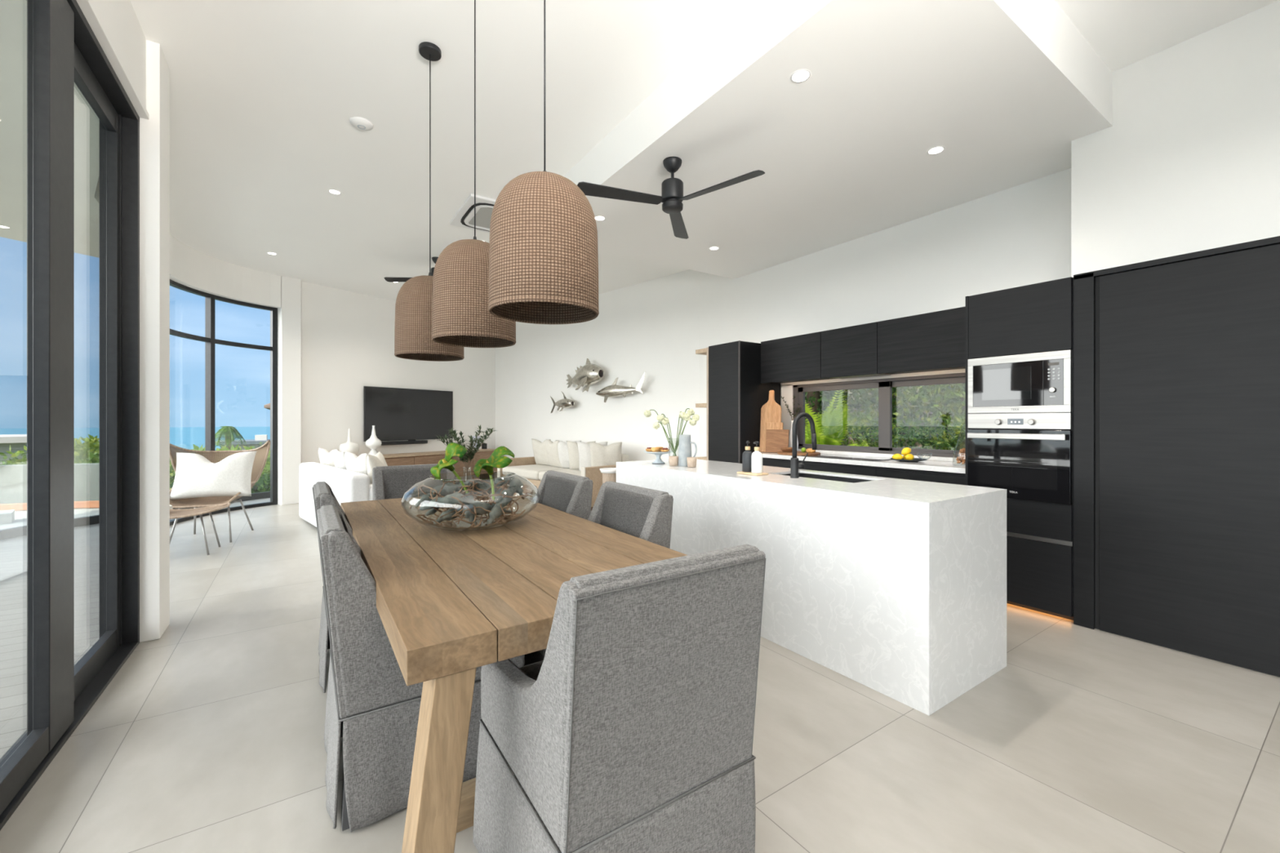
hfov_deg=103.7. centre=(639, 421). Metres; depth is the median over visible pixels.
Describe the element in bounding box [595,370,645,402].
fish sculpture
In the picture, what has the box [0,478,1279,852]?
floor
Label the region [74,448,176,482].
broadleaf tree
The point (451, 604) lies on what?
dining table
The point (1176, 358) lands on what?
pantry door
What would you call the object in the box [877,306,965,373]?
upper cabinet
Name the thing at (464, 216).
air conditioner cassette
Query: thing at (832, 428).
fern
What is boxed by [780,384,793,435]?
trim
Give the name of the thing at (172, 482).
broadleaf tree
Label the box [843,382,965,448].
broadleaf tree
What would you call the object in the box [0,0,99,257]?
ceiling
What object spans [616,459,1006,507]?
island countertop
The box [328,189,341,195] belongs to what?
recessed light
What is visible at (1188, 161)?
wall
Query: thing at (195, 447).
broadleaf tree
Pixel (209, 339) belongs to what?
window
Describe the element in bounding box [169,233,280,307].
wall
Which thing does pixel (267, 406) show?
pavilion
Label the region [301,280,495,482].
wall
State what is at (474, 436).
picture
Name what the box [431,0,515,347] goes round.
pendant lamp
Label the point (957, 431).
broadleaf tree
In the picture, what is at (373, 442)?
vase
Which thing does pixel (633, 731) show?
dining chair
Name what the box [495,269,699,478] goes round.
wall
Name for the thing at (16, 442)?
house
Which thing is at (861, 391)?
broadleaf tree
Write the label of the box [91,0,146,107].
wall
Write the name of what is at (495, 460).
leaves
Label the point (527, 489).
coffee table
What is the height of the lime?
0.050 m
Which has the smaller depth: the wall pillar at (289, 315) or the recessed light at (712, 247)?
the recessed light at (712, 247)
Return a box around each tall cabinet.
[708,340,780,463]
[965,276,1073,620]
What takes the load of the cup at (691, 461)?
on the island countertop
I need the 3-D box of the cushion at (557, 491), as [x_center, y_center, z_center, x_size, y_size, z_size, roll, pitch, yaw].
[-0.531,0.590,3.134,0.080,0.469,0.448,0,0,-34]
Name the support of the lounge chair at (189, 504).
on the floor
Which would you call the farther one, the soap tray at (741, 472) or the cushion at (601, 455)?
the cushion at (601, 455)
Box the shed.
[214,435,270,456]
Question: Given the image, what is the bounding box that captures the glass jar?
[951,416,965,466]
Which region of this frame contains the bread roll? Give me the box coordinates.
[805,448,815,453]
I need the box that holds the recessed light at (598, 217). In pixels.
[595,215,605,220]
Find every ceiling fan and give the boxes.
[383,257,438,282]
[577,156,764,239]
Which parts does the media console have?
drawer, drawer, drawer, drawer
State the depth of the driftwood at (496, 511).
2.45 m
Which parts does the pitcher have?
handle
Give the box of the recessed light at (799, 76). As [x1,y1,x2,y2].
[790,69,811,83]
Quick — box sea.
[0,426,270,457]
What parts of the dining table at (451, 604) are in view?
leg, foot rail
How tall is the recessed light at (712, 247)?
0.003 m
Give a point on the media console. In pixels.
(428, 457)
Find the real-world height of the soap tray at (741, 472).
0.012 m
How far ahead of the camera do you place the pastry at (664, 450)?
4.13 m
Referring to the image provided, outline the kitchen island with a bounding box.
[616,459,1006,715]
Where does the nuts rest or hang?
in the glass jar
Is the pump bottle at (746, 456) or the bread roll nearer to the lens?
the pump bottle at (746, 456)
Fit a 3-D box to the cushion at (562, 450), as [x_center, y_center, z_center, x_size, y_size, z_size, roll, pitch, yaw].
[-1.148,0.559,8.290,0.522,0.489,0.195,0,0,30]
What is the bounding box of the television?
[364,386,453,441]
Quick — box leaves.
[473,446,514,500]
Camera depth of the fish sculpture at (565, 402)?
9.14 m
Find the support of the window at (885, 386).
in the wall at (1020, 235)
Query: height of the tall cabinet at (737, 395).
2.167 m
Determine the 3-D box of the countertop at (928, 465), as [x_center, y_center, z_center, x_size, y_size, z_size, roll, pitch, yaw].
[2.066,0.374,4.838,0.584,0.040,2.290,0,0,-34]
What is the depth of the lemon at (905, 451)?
4.43 m
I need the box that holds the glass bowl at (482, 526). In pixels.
[400,471,540,531]
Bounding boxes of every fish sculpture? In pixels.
[550,391,574,413]
[566,358,604,392]
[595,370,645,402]
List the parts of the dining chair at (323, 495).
panel, backrest, panel, panel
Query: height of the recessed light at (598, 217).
0.003 m
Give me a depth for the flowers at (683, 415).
4.10 m
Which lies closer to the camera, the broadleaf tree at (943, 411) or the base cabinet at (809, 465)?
the base cabinet at (809, 465)
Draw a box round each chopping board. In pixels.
[760,390,782,452]
[764,422,783,452]
[764,429,789,453]
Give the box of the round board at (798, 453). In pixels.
[777,451,820,455]
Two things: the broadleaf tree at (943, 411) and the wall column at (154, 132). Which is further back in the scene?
the broadleaf tree at (943, 411)
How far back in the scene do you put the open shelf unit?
6.01 m
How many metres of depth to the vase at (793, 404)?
5.67 m
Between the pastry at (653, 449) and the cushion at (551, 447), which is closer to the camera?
the pastry at (653, 449)
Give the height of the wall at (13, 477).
2.180 m
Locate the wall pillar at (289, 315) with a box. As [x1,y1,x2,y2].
[277,275,301,505]
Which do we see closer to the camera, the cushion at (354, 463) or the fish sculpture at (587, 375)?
the cushion at (354, 463)
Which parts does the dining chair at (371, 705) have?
panel, backrest, panel, panel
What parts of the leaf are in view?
stem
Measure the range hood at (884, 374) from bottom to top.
0.011 m
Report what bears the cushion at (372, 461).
on the sofa at (347, 486)
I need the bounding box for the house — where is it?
[0,434,26,464]
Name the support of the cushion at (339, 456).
on the sofa at (347, 486)
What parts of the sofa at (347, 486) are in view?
armrest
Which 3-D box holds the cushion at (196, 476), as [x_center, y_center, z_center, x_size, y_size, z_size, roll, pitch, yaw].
[-4.565,0.574,5.386,0.704,0.482,0.276,0,0,-25]
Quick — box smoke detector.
[349,116,373,130]
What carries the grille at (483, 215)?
attached to the air conditioner cassette
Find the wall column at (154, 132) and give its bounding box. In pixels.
[139,40,169,642]
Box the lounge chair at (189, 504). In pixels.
[169,440,270,542]
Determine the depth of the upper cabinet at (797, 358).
5.40 m
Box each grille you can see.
[468,207,493,228]
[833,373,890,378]
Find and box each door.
[0,0,139,831]
[1073,235,1279,676]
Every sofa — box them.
[299,462,372,527]
[497,453,628,511]
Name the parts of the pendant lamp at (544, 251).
lamp shade, cord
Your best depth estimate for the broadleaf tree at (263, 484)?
9.45 m
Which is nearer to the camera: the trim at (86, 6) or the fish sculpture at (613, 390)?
the trim at (86, 6)
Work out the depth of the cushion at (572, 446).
8.01 m
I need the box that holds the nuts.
[955,448,965,464]
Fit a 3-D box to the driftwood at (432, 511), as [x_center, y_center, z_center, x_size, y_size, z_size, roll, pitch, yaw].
[-0.867,0.394,2.560,0.427,0.133,0.073,0,0,-30]
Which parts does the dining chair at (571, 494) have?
panel, backrest, panel, panel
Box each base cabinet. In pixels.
[762,457,804,469]
[804,461,878,476]
[875,466,965,484]
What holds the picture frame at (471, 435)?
on the media console
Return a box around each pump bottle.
[742,440,752,471]
[751,441,762,473]
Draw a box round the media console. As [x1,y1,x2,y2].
[357,448,497,480]
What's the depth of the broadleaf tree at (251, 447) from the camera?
14.19 m
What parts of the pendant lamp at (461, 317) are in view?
lamp shade, cord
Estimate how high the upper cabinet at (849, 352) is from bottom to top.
0.475 m
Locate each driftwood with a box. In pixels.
[415,480,488,506]
[418,489,515,514]
[425,484,504,515]
[433,507,511,524]
[462,493,476,525]
[486,478,520,525]
[493,474,523,495]
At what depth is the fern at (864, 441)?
6.67 m
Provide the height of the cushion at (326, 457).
0.446 m
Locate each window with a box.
[0,279,277,540]
[793,372,965,457]
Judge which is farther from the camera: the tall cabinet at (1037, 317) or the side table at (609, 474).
the side table at (609, 474)
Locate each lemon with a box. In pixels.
[892,453,902,459]
[901,447,911,454]
[905,453,914,459]
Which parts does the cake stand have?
plate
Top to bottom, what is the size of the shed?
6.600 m
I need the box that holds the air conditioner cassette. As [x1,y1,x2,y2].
[449,193,495,232]
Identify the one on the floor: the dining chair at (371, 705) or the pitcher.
the dining chair at (371, 705)
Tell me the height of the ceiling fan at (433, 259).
0.346 m
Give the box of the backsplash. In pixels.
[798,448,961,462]
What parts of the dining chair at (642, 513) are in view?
panel, backrest, panel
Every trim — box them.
[75,0,149,119]
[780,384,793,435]
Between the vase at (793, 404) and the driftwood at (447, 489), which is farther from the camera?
the vase at (793, 404)
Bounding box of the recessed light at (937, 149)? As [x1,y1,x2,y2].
[926,146,945,155]
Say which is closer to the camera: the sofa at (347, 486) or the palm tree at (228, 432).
the sofa at (347, 486)
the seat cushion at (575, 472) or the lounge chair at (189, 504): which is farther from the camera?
the seat cushion at (575, 472)
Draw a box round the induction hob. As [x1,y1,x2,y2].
[801,453,892,461]
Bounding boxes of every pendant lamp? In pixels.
[394,41,464,361]
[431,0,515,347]
[488,0,599,324]
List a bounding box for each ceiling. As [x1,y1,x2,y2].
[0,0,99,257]
[129,0,1279,301]
[564,0,1112,279]
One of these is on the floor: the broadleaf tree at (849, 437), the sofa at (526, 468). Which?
the sofa at (526, 468)
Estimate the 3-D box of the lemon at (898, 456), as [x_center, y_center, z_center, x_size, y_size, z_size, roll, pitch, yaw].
[2.281,0.320,4.450,0.092,0.062,0.062,0,0,39]
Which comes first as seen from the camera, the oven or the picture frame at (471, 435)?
the oven
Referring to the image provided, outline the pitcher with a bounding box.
[678,434,697,466]
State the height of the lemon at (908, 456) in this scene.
0.062 m
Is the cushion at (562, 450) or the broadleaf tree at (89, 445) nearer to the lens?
the cushion at (562, 450)
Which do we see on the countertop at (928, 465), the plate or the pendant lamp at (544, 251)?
the plate
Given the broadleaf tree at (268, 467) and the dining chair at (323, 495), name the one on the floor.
the dining chair at (323, 495)
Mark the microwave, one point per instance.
(1036, 382)
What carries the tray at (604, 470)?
on the side table at (609, 474)
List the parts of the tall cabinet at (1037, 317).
door, drawer, drawer, handle rail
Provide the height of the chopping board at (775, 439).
0.258 m
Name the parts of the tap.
lever, spout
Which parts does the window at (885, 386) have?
sash, sash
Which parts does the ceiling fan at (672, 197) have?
blade, blade, blade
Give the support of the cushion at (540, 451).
on the sofa at (526, 468)
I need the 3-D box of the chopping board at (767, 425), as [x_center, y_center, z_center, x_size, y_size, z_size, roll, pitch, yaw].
[1.501,0.184,5.646,0.200,0.337,0.079,0,0,28]
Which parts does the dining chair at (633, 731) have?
panel, panel, backrest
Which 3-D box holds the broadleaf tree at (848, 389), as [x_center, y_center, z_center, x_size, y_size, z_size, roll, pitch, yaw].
[2.876,-0.797,11.902,4.819,5.157,4.858,0,0,6]
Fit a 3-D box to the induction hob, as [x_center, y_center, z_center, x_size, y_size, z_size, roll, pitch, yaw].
[2.042,0.350,4.879,0.500,0.007,0.760,0,0,-34]
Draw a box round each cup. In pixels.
[668,456,678,466]
[686,457,697,467]
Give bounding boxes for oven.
[967,413,1072,505]
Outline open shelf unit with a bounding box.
[695,346,708,460]
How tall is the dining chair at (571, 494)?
0.928 m
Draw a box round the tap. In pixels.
[790,412,817,478]
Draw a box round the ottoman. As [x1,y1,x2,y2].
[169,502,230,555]
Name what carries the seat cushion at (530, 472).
on the sofa at (526, 468)
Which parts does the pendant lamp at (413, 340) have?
lamp shade, cord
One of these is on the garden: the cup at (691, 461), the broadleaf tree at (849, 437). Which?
the broadleaf tree at (849, 437)
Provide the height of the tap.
0.410 m
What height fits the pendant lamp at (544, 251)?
1.828 m
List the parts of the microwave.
door, knob, control panel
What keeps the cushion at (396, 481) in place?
on the dining chair at (388, 482)
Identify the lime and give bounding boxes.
[800,447,806,452]
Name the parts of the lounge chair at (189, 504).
leg, leg, under frame, leg, leg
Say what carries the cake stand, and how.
on the island countertop
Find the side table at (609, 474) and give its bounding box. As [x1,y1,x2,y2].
[599,467,616,483]
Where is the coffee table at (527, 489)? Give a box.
[488,484,536,495]
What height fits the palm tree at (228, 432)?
5.932 m
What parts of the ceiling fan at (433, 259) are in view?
blade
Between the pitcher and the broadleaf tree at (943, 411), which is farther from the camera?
the broadleaf tree at (943, 411)
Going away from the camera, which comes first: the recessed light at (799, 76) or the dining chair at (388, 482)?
the recessed light at (799, 76)
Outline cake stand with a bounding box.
[643,450,672,463]
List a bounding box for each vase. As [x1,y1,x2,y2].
[339,428,359,454]
[364,425,382,456]
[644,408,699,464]
[781,395,803,451]
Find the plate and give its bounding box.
[890,457,926,462]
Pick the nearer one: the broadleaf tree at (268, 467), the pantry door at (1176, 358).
the pantry door at (1176, 358)
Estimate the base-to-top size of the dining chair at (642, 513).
0.928 m
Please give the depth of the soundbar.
9.30 m
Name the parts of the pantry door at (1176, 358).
filler panel, trim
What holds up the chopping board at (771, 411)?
on the countertop at (928, 465)
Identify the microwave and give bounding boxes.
[968,349,1072,413]
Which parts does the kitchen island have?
panel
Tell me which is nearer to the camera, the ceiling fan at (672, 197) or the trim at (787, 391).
the ceiling fan at (672, 197)
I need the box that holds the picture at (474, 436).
[472,435,479,448]
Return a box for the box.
[481,443,487,448]
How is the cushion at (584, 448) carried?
on the sofa at (526, 468)
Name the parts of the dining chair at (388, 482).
panel, backrest, panel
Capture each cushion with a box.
[169,450,257,500]
[318,448,337,466]
[333,448,346,470]
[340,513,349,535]
[344,451,370,484]
[366,451,387,484]
[382,467,447,499]
[502,464,568,479]
[519,660,543,680]
[531,438,551,466]
[538,468,581,480]
[542,475,577,512]
[546,439,564,468]
[555,440,581,468]
[566,440,595,469]
[577,441,607,471]
[589,441,622,466]
[600,487,653,537]
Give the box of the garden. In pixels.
[804,386,962,449]
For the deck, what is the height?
0.220 m
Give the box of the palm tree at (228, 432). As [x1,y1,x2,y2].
[214,426,246,457]
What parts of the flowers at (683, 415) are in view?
flower stem, flower stem, flower stem, flower stem, flower stem, flower stem, flower stem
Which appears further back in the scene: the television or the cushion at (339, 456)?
the television
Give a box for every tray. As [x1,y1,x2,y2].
[599,467,616,473]
[737,471,768,475]
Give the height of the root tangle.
0.206 m
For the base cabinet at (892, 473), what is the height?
0.870 m
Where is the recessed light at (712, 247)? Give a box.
[709,246,719,249]
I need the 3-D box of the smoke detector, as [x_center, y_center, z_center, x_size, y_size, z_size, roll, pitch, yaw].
[-2.059,-2.189,3.716,0.156,0.034,0.156,0,0,-34]
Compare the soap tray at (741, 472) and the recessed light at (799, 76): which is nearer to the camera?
the recessed light at (799, 76)
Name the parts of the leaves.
stem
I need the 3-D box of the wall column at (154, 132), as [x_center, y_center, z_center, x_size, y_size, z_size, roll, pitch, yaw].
[-2.973,-0.466,2.980,0.230,3.480,0.260,0,0,-34]
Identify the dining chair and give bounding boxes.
[312,481,352,693]
[315,505,524,831]
[372,463,456,500]
[472,544,765,852]
[524,481,673,666]
[533,470,593,519]
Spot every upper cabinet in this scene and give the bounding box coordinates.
[760,331,835,383]
[821,321,893,378]
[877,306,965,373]
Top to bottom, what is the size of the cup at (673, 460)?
0.075 m
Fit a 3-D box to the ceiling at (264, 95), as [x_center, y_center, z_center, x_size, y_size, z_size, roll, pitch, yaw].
[-0.673,-2.356,4.001,6.670,0.300,15.600,0,0,-34]
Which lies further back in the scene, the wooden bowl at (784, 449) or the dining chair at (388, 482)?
the wooden bowl at (784, 449)
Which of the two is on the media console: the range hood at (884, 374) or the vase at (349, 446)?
the vase at (349, 446)
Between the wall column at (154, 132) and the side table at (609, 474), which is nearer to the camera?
the wall column at (154, 132)
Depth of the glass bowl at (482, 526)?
2.35 m
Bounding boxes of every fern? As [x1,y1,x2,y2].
[804,390,854,445]
[851,438,867,446]
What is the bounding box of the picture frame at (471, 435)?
[471,435,480,449]
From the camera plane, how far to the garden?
10.56 m
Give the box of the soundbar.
[381,440,427,445]
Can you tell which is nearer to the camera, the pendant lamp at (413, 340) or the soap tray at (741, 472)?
the pendant lamp at (413, 340)
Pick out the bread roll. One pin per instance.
(809, 450)
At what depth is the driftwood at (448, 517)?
2.34 m
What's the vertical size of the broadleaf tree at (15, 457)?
5.742 m
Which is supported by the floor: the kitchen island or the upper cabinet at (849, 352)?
the kitchen island
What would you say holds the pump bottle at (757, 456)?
on the soap tray at (741, 472)
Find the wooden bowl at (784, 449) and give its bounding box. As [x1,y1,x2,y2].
[780,447,791,452]
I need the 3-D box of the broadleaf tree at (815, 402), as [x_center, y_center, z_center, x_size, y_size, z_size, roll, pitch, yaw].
[3.475,-0.586,10.254,4.115,4.733,4.133,0,0,-40]
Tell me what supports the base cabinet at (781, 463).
on the floor
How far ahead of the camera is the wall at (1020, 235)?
4.75 m
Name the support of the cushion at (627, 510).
on the dining chair at (642, 513)
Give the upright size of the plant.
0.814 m
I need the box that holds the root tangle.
[408,476,532,528]
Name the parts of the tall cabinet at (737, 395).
door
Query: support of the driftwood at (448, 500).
in the glass bowl at (482, 526)
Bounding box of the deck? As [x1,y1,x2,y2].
[0,497,270,758]
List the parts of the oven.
knob, handle, knob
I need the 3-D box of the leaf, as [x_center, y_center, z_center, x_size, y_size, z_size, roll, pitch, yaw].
[-0.863,0.254,2.357,0.205,0.306,0.205,0,0,-34]
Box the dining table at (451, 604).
[340,493,686,852]
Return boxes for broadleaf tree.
[0,433,99,465]
[0,442,84,465]
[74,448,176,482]
[169,444,270,499]
[169,481,200,503]
[204,442,270,457]
[236,446,270,475]
[250,471,270,493]
[804,383,959,433]
[804,386,902,433]
[804,389,860,417]
[804,408,905,447]
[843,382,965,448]
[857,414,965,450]
[918,382,965,442]
[924,415,965,450]
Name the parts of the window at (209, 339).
glass balustrade, frame sill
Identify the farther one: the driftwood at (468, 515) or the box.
the box
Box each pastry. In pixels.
[650,447,658,452]
[660,448,668,452]
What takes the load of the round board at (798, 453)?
on the countertop at (928, 465)
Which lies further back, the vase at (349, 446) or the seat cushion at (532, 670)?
the vase at (349, 446)
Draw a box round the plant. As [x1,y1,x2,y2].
[433,424,497,480]
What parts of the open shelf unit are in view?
shelf, shelf, shelf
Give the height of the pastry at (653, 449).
0.036 m
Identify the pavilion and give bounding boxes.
[263,403,270,409]
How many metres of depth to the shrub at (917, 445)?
7.50 m
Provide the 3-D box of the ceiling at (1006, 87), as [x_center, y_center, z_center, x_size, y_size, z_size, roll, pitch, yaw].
[1.272,-2.041,4.327,3.035,0.350,3.820,0,0,-34]
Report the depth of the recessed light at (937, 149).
3.46 m
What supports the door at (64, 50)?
in the wall at (119, 19)
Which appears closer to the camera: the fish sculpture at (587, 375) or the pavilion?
the fish sculpture at (587, 375)
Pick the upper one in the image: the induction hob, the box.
the box
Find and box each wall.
[0,462,99,529]
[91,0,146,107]
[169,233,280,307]
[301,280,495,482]
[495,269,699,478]
[699,168,1071,462]
[1071,0,1279,277]
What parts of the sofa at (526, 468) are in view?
panel, panel, backrest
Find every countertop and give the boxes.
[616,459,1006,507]
[760,452,965,473]
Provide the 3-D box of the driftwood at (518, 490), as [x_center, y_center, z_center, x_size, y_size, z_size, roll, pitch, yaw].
[-0.674,0.335,2.618,0.153,0.114,0.096,0,0,0]

